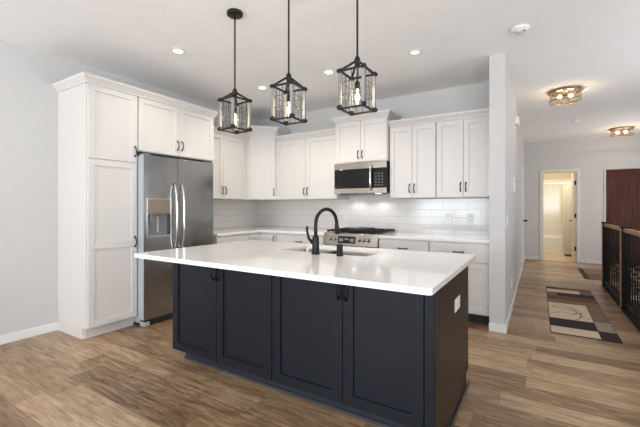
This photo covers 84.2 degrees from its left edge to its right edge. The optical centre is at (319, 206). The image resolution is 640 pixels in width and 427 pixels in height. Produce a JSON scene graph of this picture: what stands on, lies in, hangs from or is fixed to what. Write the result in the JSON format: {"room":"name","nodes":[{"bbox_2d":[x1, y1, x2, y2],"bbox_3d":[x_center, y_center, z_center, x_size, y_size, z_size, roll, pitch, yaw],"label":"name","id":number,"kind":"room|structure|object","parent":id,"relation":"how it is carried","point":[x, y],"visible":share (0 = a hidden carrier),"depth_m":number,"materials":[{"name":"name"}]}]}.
{"room":"kitchen","nodes":[
{"label":"kitchen","id":0,"kind":"room"},
{"bbox_2d":[0,39,258,334],"bbox_3d":[-3.269,-0.140,2.817,0.120,2.805,8.420,0,0,32],"label":"wall","id":1,"kind":"structure","parent":0,"point":[28,97],"depth_m":3.44,"materials":[{"name":"paint"}]},
{"bbox_2d":[0,322,57,344],"bbox_3d":[-4.018,1.220,1.470,0.014,0.085,5.100,0,0,32],"label":"baseboard","id":2,"kind":"structure","parent":1,"relation":"attached to","point":[23,334],"depth_m":3.42,"materials":[{"name":"white paint"}]},
{"bbox_2d":[137,89,217,163],"bbox_3d":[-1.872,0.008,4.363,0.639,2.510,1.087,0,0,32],"label":"upper cabinet","id":3,"kind":"object","parent":1,"relation":"attached to","point":[168,127],"visible":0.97,"depth_m":4.14,"materials":[{"name":"white paint"}]},
{"bbox_2d":[213,126,249,199],"bbox_3d":[-1.487,-0.616,5.235,0.383,1.005,0.895,0,0,32],"label":"upper cabinet","id":4,"kind":"object","parent":1,"relation":"attached to","point":[230,149],"visible":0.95,"depth_m":5.22,"materials":[{"name":"white paint"}]},
{"bbox_2d":[0,0,639,143],"bbox_3d":[1.557,-1.602,4.254,6.840,0.120,15.920,0,0,32],"label":"ceiling","id":5,"kind":"structure","parent":0,"point":[593,45],"depth_m":3.36,"materials":[{"name":"paint"}]},
{"bbox_2d":[169,47,186,54],"bbox_3d":[-1.404,-1.538,3.503,0.160,0.005,0.160,0,0,32],"label":"recessed light","id":6,"kind":"object","parent":5,"relation":"in","point":[179,51],"visible":1,"depth_m":3.50,"materials":[{"name":"white plastic"}]},
{"bbox_2d":[217,8,251,133],"bbox_3d":[-0.675,-1.072,2.809,0.202,0.940,0.202,0,0,39],"label":"pendant light","id":7,"kind":"object","parent":5,"relation":"hanging from","point":[233,13],"visible":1,"depth_m":2.79,"materials":[{"name":"brown metal"}]},
{"bbox_2d":[256,86,267,89],"bbox_3d":[-0.745,-1.538,4.577,0.160,0.005,0.160,0,0,32],"label":"recessed light","id":8,"kind":"object","parent":5,"relation":"in","point":[257,87],"visible":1,"depth_m":4.56,"materials":[{"name":"white plastic"}]},
{"bbox_2d":[269,0,306,125],"bbox_3d":[-0.223,-1.076,2.531,0.202,0.932,0.202,0,0,30],"label":"pendant light","id":9,"kind":"object","parent":5,"relation":"hanging from","point":[287,99],"visible":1,"depth_m":2.52,"materials":[{"name":"brown metal"}]},
{"bbox_2d":[322,69,335,74],"bbox_3d":[0.102,-1.538,4.045,0.160,0.005,0.160,0,0,32],"label":"recessed light","id":10,"kind":"object","parent":5,"relation":"in","point":[327,71],"visible":1,"depth_m":4.04,"materials":[{"name":"white plastic"}]},
{"bbox_2d":[336,0,377,115],"bbox_3d":[0.237,-1.076,2.249,0.202,0.932,0.202,0,0,32],"label":"pendant light","id":11,"kind":"object","parent":5,"relation":"hanging from","point":[356,62],"visible":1,"depth_m":2.23,"materials":[{"name":"brown metal"}]},
{"bbox_2d":[355,65,359,89],"bbox_3d":[0.237,-0.835,2.249,0.032,0.175,0.032,0,0,32],"label":"socket","id":12,"kind":"object","parent":11,"relation":"attached to","point":[356,83],"depth_m":2.24,"materials":[{"name":"brown metal"}]},
{"bbox_2d":[407,49,422,55],"bbox_3d":[0.946,-1.538,3.527,0.160,0.005,0.160,0,0,32],"label":"recessed light","id":13,"kind":"object","parent":5,"relation":"in","point":[413,52],"visible":1,"depth_m":3.52,"materials":[{"name":"white plastic"}]},
{"bbox_2d":[512,24,529,33],"bbox_3d":[1.725,-1.520,3.048,0.136,0.041,0.136,0,0,32],"label":"smoke detector","id":14,"kind":"object","parent":5,"relation":"attached to","point":[522,28],"visible":1,"depth_m":3.01,"materials":[{"name":"white plastic"}]},
{"bbox_2d":[547,86,583,104],"bbox_3d":[3.247,-1.469,4.695,0.400,0.144,0.400,0,0,32],"label":"flush ceiling light","id":15,"kind":"object","parent":5,"relation":"attached to","point":[569,91],"visible":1,"depth_m":4.66,"materials":[{"name":"gold metal"}]},
{"bbox_2d":[609,126,634,136],"bbox_3d":[5.903,-1.469,6.936,0.400,0.144,0.400,0,0,32],"label":"flush ceiling light","id":16,"kind":"object","parent":5,"relation":"attached to","point":[625,129],"visible":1,"depth_m":6.89,"materials":[{"name":"gold metal"}]},
{"bbox_2d":[0,253,639,426],"bbox_3d":[1.537,1.323,4.337,6.720,0.120,15.800,0,0,32],"label":"floor","id":17,"kind":"structure","parent":0,"point":[530,375],"depth_m":2.56,"materials":[{"name":"wood"}]},
{"bbox_2d":[52,72,140,338],"bbox_3d":[-2.302,0.008,3.663,0.639,2.510,0.553,0,0,32],"label":"pantry cabinet","id":18,"kind":"object","parent":17,"relation":"on","point":[97,118],"visible":1,"depth_m":3.51,"materials":[{"name":"white paint"}]},
{"bbox_2d":[134,153,212,326],"bbox_3d":[-1.850,0.348,4.250,0.738,1.830,0.933,0,0,32],"label":"refrigerator","id":19,"kind":"object","parent":17,"relation":"on","point":[175,196],"visible":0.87,"depth_m":3.92,"materials":[{"name":"metal"}]},
{"bbox_2d":[213,234,248,243],"bbox_3d":[-1.442,0.823,5.034,0.668,0.880,0.600,0,0,32],"label":"base cabinet","id":20,"kind":"object","parent":17,"relation":"on","point":[239,237],"visible":0.06,"depth_m":4.83,"materials":[{"name":"white paint"}]},
{"bbox_2d":[173,250,333,390],"bbox_3d":[-0.540,0.821,2.995,1.042,0.884,0.929,0,0,32],"label":"base cabinet","id":21,"kind":"object","parent":17,"relation":"on","point":[222,318],"visible":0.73,"depth_m":2.60,"materials":[{"name":"blue paint"}]},
{"bbox_2d":[248,232,276,241],"bbox_3d":[-0.929,0.823,5.626,0.923,0.880,0.940,0,0,32],"label":"base cabinet","id":22,"kind":"object","parent":17,"relation":"on","point":[261,236],"visible":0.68,"depth_m":5.28,"materials":[{"name":"white paint"}]},
{"bbox_2d":[213,227,330,235],"bbox_3d":[-0.740,0.365,5.150,1.744,0.034,1.531,0,0,32],"label":"countertop","id":23,"kind":"structure","parent":22,"relation":"on","point":[221,232],"depth_m":5.25,"materials":[{"name":"white stone"}]},
{"bbox_2d":[276,233,324,244],"bbox_3d":[-0.128,0.823,5.265,0.815,0.880,0.718,0,0,32],"label":"base cabinet","id":24,"kind":"object","parent":17,"relation":"on","point":[280,237],"visible":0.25,"depth_m":5.02,"materials":[{"name":"white paint"}]},
{"bbox_2d":[272,251,434,426],"bbox_3d":[0.356,0.821,2.445,1.058,0.884,0.929,0,0,32],"label":"base cabinet","id":25,"kind":"object","parent":17,"relation":"on","point":[367,354],"visible":0.7,"depth_m":2.04,"materials":[{"name":"blue paint"}]},
{"bbox_2d":[134,240,475,294],"bbox_3d":[-0.131,0.363,2.622,2.202,0.030,1.270,0,0,32],"label":"countertop","id":26,"kind":"structure","parent":25,"relation":"on","point":[407,271],"depth_m":2.22,"materials":[{"name":"white stone"}]},
{"bbox_2d":[306,207,339,254],"bbox_3d":[0.042,0.175,2.686,0.301,0.345,0.095,0,0,-33],"label":"faucet","id":27,"kind":"object","parent":26,"relation":"on","point":[314,241],"visible":1,"depth_m":2.62,"materials":[{"name":"black metal"}]},
{"bbox_2d":[294,249,374,255],"bbox_3d":[0.102,0.481,2.860,0.820,0.204,0.440,0,0,32],"label":"sink","id":28,"kind":"object","parent":26,"relation":"in","point":[302,250],"visible":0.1,"depth_m":3.02,"materials":[{"name":"metal"}]},
{"bbox_2d":[336,244,342,255],"bbox_3d":[0.140,0.305,2.521,0.050,0.085,0.050,0,0,32],"label":"soap dispenser","id":29,"kind":"object","parent":26,"relation":"on","point":[339,246],"visible":0.99,"depth_m":2.50,"materials":[{"name":"black metal"}]},
{"bbox_2d":[323,227,395,247],"bbox_3d":[0.541,0.777,4.818,0.778,0.972,0.751,0,0,32],"label":"gas range","id":30,"kind":"object","parent":17,"relation":"on","point":[367,237],"visible":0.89,"depth_m":4.57,"materials":[{"name":"silver metal"}]},
{"bbox_2d":[325,231,395,234],"bbox_3d":[0.565,0.349,4.857,0.778,0.017,0.659,0,0,32],"label":"cooktop","id":31,"kind":"object","parent":30,"relation":"in","point":[332,232],"depth_m":4.59,"materials":[{"name":"metal"}]},
{"bbox_2d":[379,238,428,251],"bbox_3d":[1.149,0.823,4.480,0.612,0.880,0.718,0,0,32],"label":"base cabinet","id":32,"kind":"object","parent":17,"relation":"on","point":[384,243],"visible":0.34,"depth_m":4.19,"materials":[{"name":"white paint"}]},
{"bbox_2d":[435,266,469,426],"bbox_3d":[0.832,0.821,2.174,0.034,0.884,0.894,0,0,32],"label":"island end panel","id":33,"kind":"object","parent":17,"relation":"on","point":[451,328],"visible":0.94,"depth_m":2.06,"materials":[{"name":"black wood"}]},
{"bbox_2d":[455,295,459,312],"bbox_3d":[0.852,0.598,2.193,0.009,0.078,0.145,0,0,32],"label":"outlet","id":34,"kind":"object","parent":33,"relation":"attached to","point":[457,300],"visible":1,"depth_m":2.18,"materials":[{"name":"white plastic"}]},
{"bbox_2d":[429,241,488,324],"bbox_3d":[1.682,0.823,4.153,0.632,0.880,0.718,0,0,32],"label":"base cabinet","id":35,"kind":"object","parent":17,"relation":"on","point":[478,270],"visible":0.41,"depth_m":3.80,"materials":[{"name":"white paint"}]},
{"bbox_2d":[378,232,488,242],"bbox_3d":[1.425,0.365,4.320,1.250,0.034,0.679,0,0,32],"label":"countertop","id":36,"kind":"structure","parent":35,"relation":"on","point":[396,235],"depth_m":4.18,"materials":[{"name":"white stone"}]},
{"bbox_2d":[543,235,570,253],"bbox_3d":[6.623,1.043,9.876,1.718,0.440,0.764,0,0,32],"label":"bathtub","id":37,"kind":"object","parent":17,"relation":"on","point":[552,244],"visible":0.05,"depth_m":9.61,"materials":[{"name":"ceramic"}]},
{"bbox_2d":[546,286,622,343],"bbox_3d":[3.189,1.258,4.443,0.560,0.010,2.400,0,0,32],"label":"runner rug","id":38,"kind":"object","parent":17,"relation":"on","point":[572,312],"visible":1,"depth_m":4.06,"materials":[{"name":"beige fabric"}]},
{"bbox_2d":[578,268,633,282],"bbox_3d":[5.265,1.258,6.566,0.700,0.009,1.260,0,0,32],"label":"door mat","id":39,"kind":"object","parent":17,"relation":"on","point":[592,274],"visible":0.39,"depth_m":6.60,"materials":[{"name":"brown fabric"}]},
{"bbox_2d":[601,222,639,331],"bbox_3d":[3.295,0.750,3.598,0.110,1.025,4.890,0,0,32],"label":"stair railing","id":40,"kind":"object","parent":17,"relation":"on","point":[621,295],"visible":1,"depth_m":4.36,"materials":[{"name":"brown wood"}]},
{"bbox_2d":[259,81,488,235],"bbox_3d":[0.565,-0.140,5.333,3.780,2.805,0.120,0,0,32],"label":"wall","id":41,"kind":"structure","parent":0,"point":[471,96],"depth_m":4.81,"materials":[{"name":"paint"}]},
{"bbox_2d":[232,125,289,200],"bbox_3d":[-0.957,-0.691,5.784,0.710,1.155,0.700,0,0,32],"label":"upper cabinet","id":42,"kind":"object","parent":41,"relation":"attached to","point":[261,143],"visible":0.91,"depth_m":5.59,"materials":[{"name":"white paint"}]},
{"bbox_2d":[275,128,347,199],"bbox_3d":[-0.144,-0.616,5.471,1.110,1.005,0.383,0,0,32],"label":"upper cabinet","id":43,"kind":"object","parent":41,"relation":"attached to","point":[305,160],"visible":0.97,"depth_m":5.33,"materials":[{"name":"white paint"}]},
{"bbox_2d":[213,194,488,234],"bbox_3d":[0.129,-0.127,4.624,3.778,0.948,1.544,0,0,32],"label":"backsplash","id":44,"kind":"structure","parent":41,"relation":"attached to","point":[381,211],"depth_m":5.19,"materials":[{"name":"white tile"}]},
{"bbox_2d":[445,214,450,222],"bbox_3d":[1.654,0.143,4.575,0.072,0.115,0.009,0,0,32],"label":"outlet","id":45,"kind":"object","parent":44,"relation":"attached to","point":[447,216],"visible":1,"depth_m":4.57,"materials":[{"name":"white plastic"}]},
{"bbox_2d":[467,214,472,222],"bbox_3d":[1.881,0.143,4.435,0.072,0.115,0.009,0,0,32],"label":"outlet","id":46,"kind":"object","parent":44,"relation":"attached to","point":[469,216],"visible":1,"depth_m":4.43,"materials":[{"name":"white plastic"}]},
{"bbox_2d":[334,161,389,194],"bbox_3d":[0.624,-0.387,4.926,0.764,0.433,0.484,0,0,32],"label":"microwave","id":47,"kind":"object","parent":41,"relation":"attached to","point":[373,177],"visible":0.98,"depth_m":4.75,"materials":[{"name":"silver metal"}]},
{"bbox_2d":[331,109,400,163],"bbox_3d":[0.639,-0.928,4.949,0.874,0.646,0.453,0,0,32],"label":"upper cabinet","id":48,"kind":"object","parent":41,"relation":"attached to","point":[361,137],"visible":0.97,"depth_m":4.76,"materials":[{"name":"white paint"}]},
{"bbox_2d":[388,115,436,198],"bbox_3d":[1.243,-0.616,4.619,0.599,1.005,0.383,0,0,32],"label":"upper cabinet","id":49,"kind":"object","parent":41,"relation":"attached to","point":[413,141],"visible":1,"depth_m":4.47,"materials":[{"name":"white paint"}]},
{"bbox_2d":[435,108,488,197],"bbox_3d":[1.769,-0.616,4.296,0.636,1.005,0.383,0,0,32],"label":"upper cabinet","id":50,"kind":"object","parent":41,"relation":"attached to","point":[462,136],"visible":0.96,"depth_m":4.18,"materials":[{"name":"white paint"}]},
{"bbox_2d":[489,53,523,324],"bbox_3d":[3.347,-0.140,6.115,0.143,2.805,5.955,0,0,32],"label":"wall","id":51,"kind":"structure","parent":0,"point":[506,142],"depth_m":3.60,"materials":[{"name":"paint"}]},
{"bbox_2d":[489,256,524,333],"bbox_3d":[3.344,1.220,6.100,0.161,0.085,5.954,0,0,32],"label":"baseboard","id":52,"kind":"structure","parent":51,"relation":"attached to","point":[493,327],"depth_m":3.63,"materials":[{"name":"white paint"}]},
{"bbox_2d":[513,177,514,191],"bbox_3d":[2.563,-0.297,4.681,0.024,0.200,0.110,0,0,32],"label":"wall thermostat","id":53,"kind":"object","parent":51,"relation":"attached to","point":[513,177],"visible":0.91,"depth_m":4.63,"materials":[{"name":"white plastic"}]},
{"bbox_2d":[515,116,518,125],"bbox_3d":[2.898,-1.257,5.203,0.047,0.110,0.160,0,0,32],"label":"door chime","id":54,"kind":"object","parent":51,"relation":"attached to","point":[517,117],"visible":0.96,"depth_m":5.14,"materials":[{"name":"white plastic"}]},
{"bbox_2d":[522,165,523,268],"bbox_3d":[4.351,0.205,7.596,0.018,2.115,0.930,0,0,32],"label":"trim","id":55,"kind":"structure","parent":51,"relation":"attached to","point":[522,165],"depth_m":7.20,"materials":[{"name":"white paint"}]},
{"bbox_2d":[543,172,573,179],"bbox_3d":[6.863,-0.140,10.266,1.750,2.805,0.120,0,0,32],"label":"wall","id":56,"kind":"structure","parent":0,"point":[565,175],"depth_m":10.21,"materials":[{"name":"paint"}]},
{"bbox_2d":[543,179,570,235],"bbox_3d":[6.628,0.038,9.883,1.750,1.650,0.780,0,0,32],"label":"shower wall","id":57,"kind":"structure","parent":56,"relation":"attached to","point":[552,193],"depth_m":10.25,"materials":[{"name":"tile"}]},
{"bbox_3d":[6.444,-0.637,9.585,1.720,0.035,0.036,0,0,32],"label":"shower rod","id":58,"kind":"object","parent":56,"relation":"attached to","visible":0},
{"bbox_2d":[563,183,570,248],"bbox_3d":[6.641,0.234,9.427,0.300,1.777,0.121,0,0,32],"label":"shower curtain","id":59,"kind":"object","parent":58,"relation":"hanging from","point":[566,187],"visible":0.48,"depth_m":9.43,"materials":[{"name":"fabric"}]},
{"bbox_2d":[524,134,639,259],"bbox_3d":[6.077,-0.140,8.003,2.820,2.805,0.120,0,0,32],"label":"wall","id":60,"kind":"structure","parent":0,"point":[592,155],"depth_m":8.00,"materials":[{"name":"paint"}]},
{"bbox_2d":[540,168,580,262],"bbox_3d":[5.601,0.191,8.285,0.786,2.145,0.138,0,0,32],"label":"trim","id":61,"kind":"structure","parent":60,"relation":"attached to","point":[577,170],"depth_m":8.09,"materials":[{"name":"paint"}]},
{"bbox_2d":[524,255,601,263],"bbox_3d":[6.097,1.220,7.912,2.662,0.085,0.014,0,0,32],"label":"baseboard","id":62,"kind":"structure","parent":60,"relation":"attached to","point":[526,257],"depth_m":7.99,"materials":[{"name":"paint"}]},
{"bbox_2d":[569,172,575,260],"bbox_3d":[6.033,0.223,8.473,0.102,2.056,0.655,0,0,30],"label":"door","id":63,"kind":"structure","parent":60,"relation":"in","point":[573,176],"depth_m":8.30,"materials":[{"name":"beige paint"}]},
{"bbox_2d":[604,166,639,221],"bbox_3d":[6.705,0.203,7.607,0.975,2.120,0.138,0,0,32],"label":"trim","id":64,"kind":"structure","parent":60,"relation":"attached to","point":[617,168],"depth_m":7.79,"materials":[{"name":"paint"}]},
{"bbox_2d":[606,169,639,265],"bbox_3d":[6.678,0.219,7.574,0.904,2.068,0.132,0,0,32],"label":"door","id":65,"kind":"structure","parent":60,"relation":"in","point":[622,185],"depth_m":7.66,"materials":[{"name":"brown wood"}]},
{"bbox_3d":[3.900,2.764,3.226,1.530,2.999,5.180,0,0,32],"label":"wall","id":66,"kind":"structure","parent":0,"visible":0},
{"bbox_2d":[631,300,639,313],"bbox_3d":[4.290,2.808,3.855,1.305,2.710,3.500,0,0,32],"label":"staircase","id":67,"kind":"structure","parent":66,"relation":"on","point":[631,300],"depth_m":5.33,"materials":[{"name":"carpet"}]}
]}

